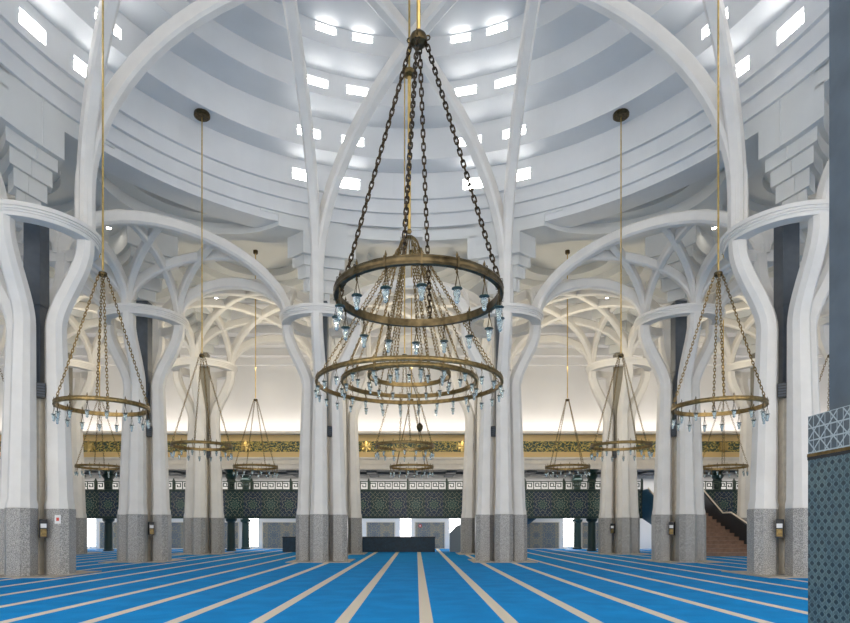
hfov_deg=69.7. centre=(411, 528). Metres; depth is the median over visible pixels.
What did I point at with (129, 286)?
lattice
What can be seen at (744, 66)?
window
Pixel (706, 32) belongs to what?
window
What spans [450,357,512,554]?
column
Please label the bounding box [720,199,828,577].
column
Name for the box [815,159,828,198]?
rib
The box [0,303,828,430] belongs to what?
wall
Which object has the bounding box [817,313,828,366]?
column
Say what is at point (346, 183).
window
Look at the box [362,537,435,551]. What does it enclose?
screen
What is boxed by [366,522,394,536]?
tile panel
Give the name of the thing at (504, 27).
window
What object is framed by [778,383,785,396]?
grille
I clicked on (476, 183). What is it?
window
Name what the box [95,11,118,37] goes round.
window
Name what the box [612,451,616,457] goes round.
loudspeaker
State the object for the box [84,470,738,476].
ceiling
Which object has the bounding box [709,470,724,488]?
column
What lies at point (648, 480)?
wall
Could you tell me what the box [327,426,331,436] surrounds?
loudspeaker
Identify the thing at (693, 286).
lattice
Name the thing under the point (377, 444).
ring chandelier
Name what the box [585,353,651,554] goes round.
column
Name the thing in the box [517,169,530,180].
window
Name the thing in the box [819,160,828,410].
ring chandelier
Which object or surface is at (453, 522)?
window
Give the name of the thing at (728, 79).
rib
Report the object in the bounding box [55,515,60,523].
paper sign
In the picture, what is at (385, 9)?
rib
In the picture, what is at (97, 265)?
lattice
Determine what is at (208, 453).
loudspeaker
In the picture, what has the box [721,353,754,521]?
column
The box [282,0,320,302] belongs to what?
rib
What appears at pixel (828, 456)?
tiled pillar
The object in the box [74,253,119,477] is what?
ring chandelier
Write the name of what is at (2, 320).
column
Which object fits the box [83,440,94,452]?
medallion
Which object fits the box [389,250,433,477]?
ring chandelier
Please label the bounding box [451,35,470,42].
window
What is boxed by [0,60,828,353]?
ceiling
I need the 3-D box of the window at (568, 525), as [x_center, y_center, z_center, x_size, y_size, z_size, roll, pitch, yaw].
[12.000,0.115,46.605,0.900,2.630,0.110,0,0,0]
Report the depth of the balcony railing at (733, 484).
41.82 m
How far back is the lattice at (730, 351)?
35.72 m
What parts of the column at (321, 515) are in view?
leg, leg, leg, leg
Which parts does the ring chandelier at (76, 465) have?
chain, chain, rod, chain, chain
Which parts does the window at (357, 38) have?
pane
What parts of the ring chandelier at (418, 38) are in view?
chain, chain, rod, chain, chain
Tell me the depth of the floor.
14.55 m
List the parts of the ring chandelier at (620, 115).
chain, chain, rod, chain, chain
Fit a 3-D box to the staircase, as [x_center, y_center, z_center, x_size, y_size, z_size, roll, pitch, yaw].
[17.700,-0.612,37.865,3.800,4.324,8.330,0,0,0]
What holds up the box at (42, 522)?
attached to the column at (36, 474)
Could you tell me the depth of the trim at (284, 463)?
41.64 m
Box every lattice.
[0,173,7,198]
[0,193,121,312]
[0,278,190,364]
[52,209,290,315]
[153,279,335,363]
[329,278,493,362]
[487,279,669,363]
[532,209,770,315]
[632,278,822,364]
[701,193,828,314]
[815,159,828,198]
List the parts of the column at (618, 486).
leg, leg, leg, leg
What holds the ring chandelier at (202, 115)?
hanging from the ceiling at (237, 67)
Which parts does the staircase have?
handrail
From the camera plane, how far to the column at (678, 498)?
28.65 m
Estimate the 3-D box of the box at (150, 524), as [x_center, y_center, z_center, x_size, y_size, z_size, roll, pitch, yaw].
[-12.136,0.000,28.434,0.220,0.600,0.215,0,0,-36]
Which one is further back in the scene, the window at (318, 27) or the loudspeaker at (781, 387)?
the window at (318, 27)
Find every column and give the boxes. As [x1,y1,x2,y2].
[0,199,101,577]
[0,315,5,354]
[68,353,101,554]
[97,301,188,562]
[101,470,115,550]
[171,353,237,554]
[224,469,237,550]
[240,475,251,548]
[279,301,362,562]
[310,357,372,554]
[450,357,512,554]
[459,303,543,562]
[571,475,582,548]
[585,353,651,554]
[585,469,598,550]
[634,301,725,562]
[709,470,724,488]
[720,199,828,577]
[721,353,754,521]
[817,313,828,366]
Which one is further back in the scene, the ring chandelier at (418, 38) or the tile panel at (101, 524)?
the tile panel at (101, 524)
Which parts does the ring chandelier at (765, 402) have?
chain, chain, rod, chain, chain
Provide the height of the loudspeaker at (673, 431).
0.480 m
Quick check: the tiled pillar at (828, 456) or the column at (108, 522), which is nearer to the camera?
the tiled pillar at (828, 456)
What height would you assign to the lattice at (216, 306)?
2.620 m
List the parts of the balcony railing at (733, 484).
post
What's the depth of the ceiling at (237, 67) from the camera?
24.73 m
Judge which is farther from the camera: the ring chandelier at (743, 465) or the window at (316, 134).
the ring chandelier at (743, 465)
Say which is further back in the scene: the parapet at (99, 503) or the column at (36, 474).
the parapet at (99, 503)
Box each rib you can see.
[74,0,748,230]
[77,0,120,228]
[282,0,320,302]
[310,0,457,302]
[365,0,512,302]
[502,0,540,302]
[702,0,745,228]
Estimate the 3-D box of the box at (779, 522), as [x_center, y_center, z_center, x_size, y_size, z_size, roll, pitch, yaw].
[12.036,0.000,19.934,0.220,0.600,0.215,0,0,36]
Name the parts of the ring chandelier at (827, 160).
chain, chain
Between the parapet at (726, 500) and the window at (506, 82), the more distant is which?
the parapet at (726, 500)
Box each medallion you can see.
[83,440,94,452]
[240,440,251,452]
[360,441,371,451]
[456,441,463,451]
[718,441,729,451]
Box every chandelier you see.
[52,0,150,431]
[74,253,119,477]
[170,108,232,461]
[232,250,277,477]
[314,0,503,431]
[332,0,504,354]
[374,77,434,461]
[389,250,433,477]
[545,250,590,477]
[590,108,652,461]
[670,0,768,431]
[703,253,748,477]
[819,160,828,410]
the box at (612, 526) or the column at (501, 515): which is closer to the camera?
the column at (501, 515)
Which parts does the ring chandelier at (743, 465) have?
chain, chain, rod, chain, chain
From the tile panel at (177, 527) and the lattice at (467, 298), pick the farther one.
the tile panel at (177, 527)
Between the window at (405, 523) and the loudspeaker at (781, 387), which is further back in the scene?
the window at (405, 523)
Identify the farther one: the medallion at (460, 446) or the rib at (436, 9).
the medallion at (460, 446)
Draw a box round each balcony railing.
[85,478,642,489]
[703,479,737,489]
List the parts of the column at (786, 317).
leg, leg, leg, leg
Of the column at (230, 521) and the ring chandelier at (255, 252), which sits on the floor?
the column at (230, 521)
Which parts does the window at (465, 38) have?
pane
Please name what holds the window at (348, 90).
in the ceiling at (237, 67)
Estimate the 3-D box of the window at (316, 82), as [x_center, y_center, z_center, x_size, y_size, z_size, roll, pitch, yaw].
[-4.032,-18.750,25.750,0.960,0.360,0.080,0,0,-23]
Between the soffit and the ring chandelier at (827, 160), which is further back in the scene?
the soffit
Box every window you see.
[19,11,42,42]
[74,58,86,76]
[87,518,95,546]
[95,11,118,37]
[249,518,258,546]
[292,169,305,180]
[297,127,319,138]
[307,77,326,87]
[316,25,334,34]
[340,179,359,189]
[341,137,363,146]
[346,87,367,95]
[352,35,371,42]
[400,518,410,536]
[449,518,460,532]
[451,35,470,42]
[455,87,476,95]
[459,137,481,146]
[463,179,482,189]
[488,25,506,34]
[496,77,515,87]
[503,127,525,138]
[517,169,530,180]
[563,518,573,546]
[704,11,727,37]
[736,58,748,76]
[780,11,803,42]
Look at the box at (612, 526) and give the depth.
36.86 m
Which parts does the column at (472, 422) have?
leg, leg, leg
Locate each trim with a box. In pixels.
[0,431,739,469]
[0,435,739,456]
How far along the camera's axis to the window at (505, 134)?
27.20 m
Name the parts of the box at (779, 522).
brass plate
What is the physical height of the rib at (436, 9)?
9.640 m
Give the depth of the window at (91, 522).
46.63 m
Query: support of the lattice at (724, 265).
on the column at (678, 498)
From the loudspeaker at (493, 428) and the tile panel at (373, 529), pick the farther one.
the tile panel at (373, 529)
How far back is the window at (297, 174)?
28.04 m
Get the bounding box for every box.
[39,519,46,537]
[148,522,153,534]
[610,524,614,532]
[669,522,674,534]
[776,519,783,537]
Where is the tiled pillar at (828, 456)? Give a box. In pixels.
[807,0,849,622]
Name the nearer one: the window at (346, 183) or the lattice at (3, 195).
the lattice at (3, 195)
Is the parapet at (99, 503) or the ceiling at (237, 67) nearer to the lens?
the ceiling at (237, 67)
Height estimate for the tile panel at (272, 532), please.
2.040 m
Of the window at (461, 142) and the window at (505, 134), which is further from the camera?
the window at (461, 142)
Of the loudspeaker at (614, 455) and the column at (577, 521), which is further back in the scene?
the column at (577, 521)
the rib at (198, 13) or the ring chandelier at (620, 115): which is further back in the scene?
the ring chandelier at (620, 115)
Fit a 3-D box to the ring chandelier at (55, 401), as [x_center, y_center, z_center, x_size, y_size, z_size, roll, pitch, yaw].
[-8.500,-11.456,16.800,2.425,17.229,2.418,0,0,-20]
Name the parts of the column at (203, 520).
leg, leg, leg, leg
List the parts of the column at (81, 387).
leg, leg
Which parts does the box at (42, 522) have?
brass plate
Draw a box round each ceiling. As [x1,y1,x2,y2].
[0,0,828,247]
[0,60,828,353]
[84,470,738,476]
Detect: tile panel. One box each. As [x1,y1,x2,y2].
[99,522,116,548]
[172,522,182,548]
[225,522,238,548]
[262,522,295,548]
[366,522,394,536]
[415,522,444,548]
[527,522,559,548]
[581,522,597,548]
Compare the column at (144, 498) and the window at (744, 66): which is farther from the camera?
the column at (144, 498)
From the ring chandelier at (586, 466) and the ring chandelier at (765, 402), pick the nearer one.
the ring chandelier at (765, 402)
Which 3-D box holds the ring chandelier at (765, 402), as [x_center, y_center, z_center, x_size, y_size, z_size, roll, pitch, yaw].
[8.450,-11.456,16.800,2.418,17.229,2.425,0,0,20]
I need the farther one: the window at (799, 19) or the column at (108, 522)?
the column at (108, 522)
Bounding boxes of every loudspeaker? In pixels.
[36,382,45,398]
[146,426,151,436]
[206,451,210,457]
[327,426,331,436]
[491,426,495,436]
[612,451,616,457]
[671,426,676,436]
[777,382,786,398]
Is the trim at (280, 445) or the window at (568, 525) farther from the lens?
the window at (568, 525)
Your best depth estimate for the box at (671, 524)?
28.36 m
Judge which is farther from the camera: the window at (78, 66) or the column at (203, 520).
the column at (203, 520)
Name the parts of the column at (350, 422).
leg, leg, leg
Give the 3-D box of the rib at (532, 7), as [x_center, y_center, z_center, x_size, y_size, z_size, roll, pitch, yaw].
[4.250,-14.720,16.250,0.440,9.640,22.820,0,0,0]
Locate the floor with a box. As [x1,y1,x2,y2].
[0,549,807,622]
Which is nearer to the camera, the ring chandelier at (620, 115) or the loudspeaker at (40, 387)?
the loudspeaker at (40, 387)
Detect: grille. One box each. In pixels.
[37,383,44,396]
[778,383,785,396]
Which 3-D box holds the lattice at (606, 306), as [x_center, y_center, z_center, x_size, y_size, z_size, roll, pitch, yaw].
[8.500,-11.210,33.250,8.940,2.620,8.940,0,0,0]
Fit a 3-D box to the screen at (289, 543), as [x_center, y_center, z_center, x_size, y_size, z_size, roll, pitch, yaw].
[-7.500,1.045,40.375,2.080,1.010,0.430,0,0,0]
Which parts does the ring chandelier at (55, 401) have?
chain, chain, rod, chain, chain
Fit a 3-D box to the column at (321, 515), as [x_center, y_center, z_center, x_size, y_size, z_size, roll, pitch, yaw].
[-4.250,-4.590,29.000,3.980,12.280,3.980,0,0,0]
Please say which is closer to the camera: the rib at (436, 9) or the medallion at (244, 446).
the rib at (436, 9)
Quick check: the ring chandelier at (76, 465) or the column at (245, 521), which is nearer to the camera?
the ring chandelier at (76, 465)
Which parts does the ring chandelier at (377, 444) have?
chain, chain, rod, chain, chain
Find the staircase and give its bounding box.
[642,487,746,555]
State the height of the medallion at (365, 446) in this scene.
0.840 m
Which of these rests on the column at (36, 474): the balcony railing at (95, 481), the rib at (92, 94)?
the rib at (92, 94)
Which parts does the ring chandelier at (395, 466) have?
chain, rod, chain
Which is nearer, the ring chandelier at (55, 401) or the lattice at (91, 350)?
the ring chandelier at (55, 401)
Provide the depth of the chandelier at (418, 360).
16.05 m
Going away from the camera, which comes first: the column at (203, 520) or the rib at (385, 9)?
the rib at (385, 9)
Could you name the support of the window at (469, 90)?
in the ceiling at (237, 67)
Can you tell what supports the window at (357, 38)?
in the ceiling at (237, 67)
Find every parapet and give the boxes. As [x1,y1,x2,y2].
[85,490,642,517]
[705,490,737,514]
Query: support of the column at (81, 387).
on the floor
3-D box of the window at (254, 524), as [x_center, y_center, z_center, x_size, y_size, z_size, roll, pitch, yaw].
[-12.100,0.115,46.605,0.900,2.630,0.110,0,0,0]
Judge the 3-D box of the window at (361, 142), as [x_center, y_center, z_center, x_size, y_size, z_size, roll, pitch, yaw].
[-2.688,-17.500,27.709,1.040,0.400,0.080,0,0,-13]
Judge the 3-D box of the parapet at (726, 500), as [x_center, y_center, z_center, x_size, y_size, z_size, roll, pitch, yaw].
[24.750,-1.670,41.850,10.300,1.960,0.300,0,0,0]
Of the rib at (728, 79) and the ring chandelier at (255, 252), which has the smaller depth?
the rib at (728, 79)
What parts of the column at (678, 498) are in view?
leg, leg, leg, leg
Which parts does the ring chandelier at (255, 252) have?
chain, chain, rod, chain, chain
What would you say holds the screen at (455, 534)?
on the floor
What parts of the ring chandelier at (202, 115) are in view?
chain, chain, rod, chain, chain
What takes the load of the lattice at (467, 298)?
on the column at (321, 515)
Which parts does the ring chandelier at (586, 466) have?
chain, chain, rod, chain, chain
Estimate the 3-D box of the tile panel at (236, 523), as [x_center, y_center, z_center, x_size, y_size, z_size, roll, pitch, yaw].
[-14.800,0.510,46.449,3.320,2.040,0.097,0,0,0]
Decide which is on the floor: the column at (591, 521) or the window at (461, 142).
the column at (591, 521)
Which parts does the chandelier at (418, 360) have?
chain, chain, chain, chain, chain, chain, chain, chain, chain, chain, chain, chain, chain, rod, crown, chain, chain, chain, chain, chain, chain, chain, chain, chain, chain, chain, chain, chain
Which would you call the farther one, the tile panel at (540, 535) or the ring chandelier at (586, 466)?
the tile panel at (540, 535)
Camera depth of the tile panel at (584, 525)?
46.43 m
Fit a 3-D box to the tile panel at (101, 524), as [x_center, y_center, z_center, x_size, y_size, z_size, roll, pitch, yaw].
[-22.450,0.510,46.449,2.620,2.040,0.097,0,0,0]
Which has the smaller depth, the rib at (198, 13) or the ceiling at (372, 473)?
the rib at (198, 13)
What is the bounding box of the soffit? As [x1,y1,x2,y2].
[527,518,535,524]
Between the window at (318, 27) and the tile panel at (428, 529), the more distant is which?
the tile panel at (428, 529)
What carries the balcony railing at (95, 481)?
on the parapet at (99, 503)
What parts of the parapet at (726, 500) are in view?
moulding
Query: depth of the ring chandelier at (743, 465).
33.23 m
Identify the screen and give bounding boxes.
[282,537,295,551]
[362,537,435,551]
[449,524,460,551]
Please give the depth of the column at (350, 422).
37.20 m
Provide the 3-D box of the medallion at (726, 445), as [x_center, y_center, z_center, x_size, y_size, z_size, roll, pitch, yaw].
[21.300,-5.590,41.550,0.840,0.840,0.140,0,0,0]
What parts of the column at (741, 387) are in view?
leg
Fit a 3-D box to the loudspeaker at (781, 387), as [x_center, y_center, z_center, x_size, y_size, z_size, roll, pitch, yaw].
[12.237,-4.550,20.115,0.260,0.480,0.240,0,0,41]
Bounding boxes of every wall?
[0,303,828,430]
[85,475,737,548]
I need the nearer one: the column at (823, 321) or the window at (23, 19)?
the window at (23, 19)
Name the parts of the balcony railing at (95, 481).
fret panel, post, fret panel, post, fret panel, fret panel, post, fret panel, post, fret panel, fret panel, fret panel, fret panel, fret panel, fret panel, fret panel, post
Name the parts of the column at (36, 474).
leg, leg, leg, leg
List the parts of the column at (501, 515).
leg, leg, leg, leg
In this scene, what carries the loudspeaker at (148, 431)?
attached to the column at (144, 498)
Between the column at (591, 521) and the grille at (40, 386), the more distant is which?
the column at (591, 521)
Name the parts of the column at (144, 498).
leg, leg, leg, leg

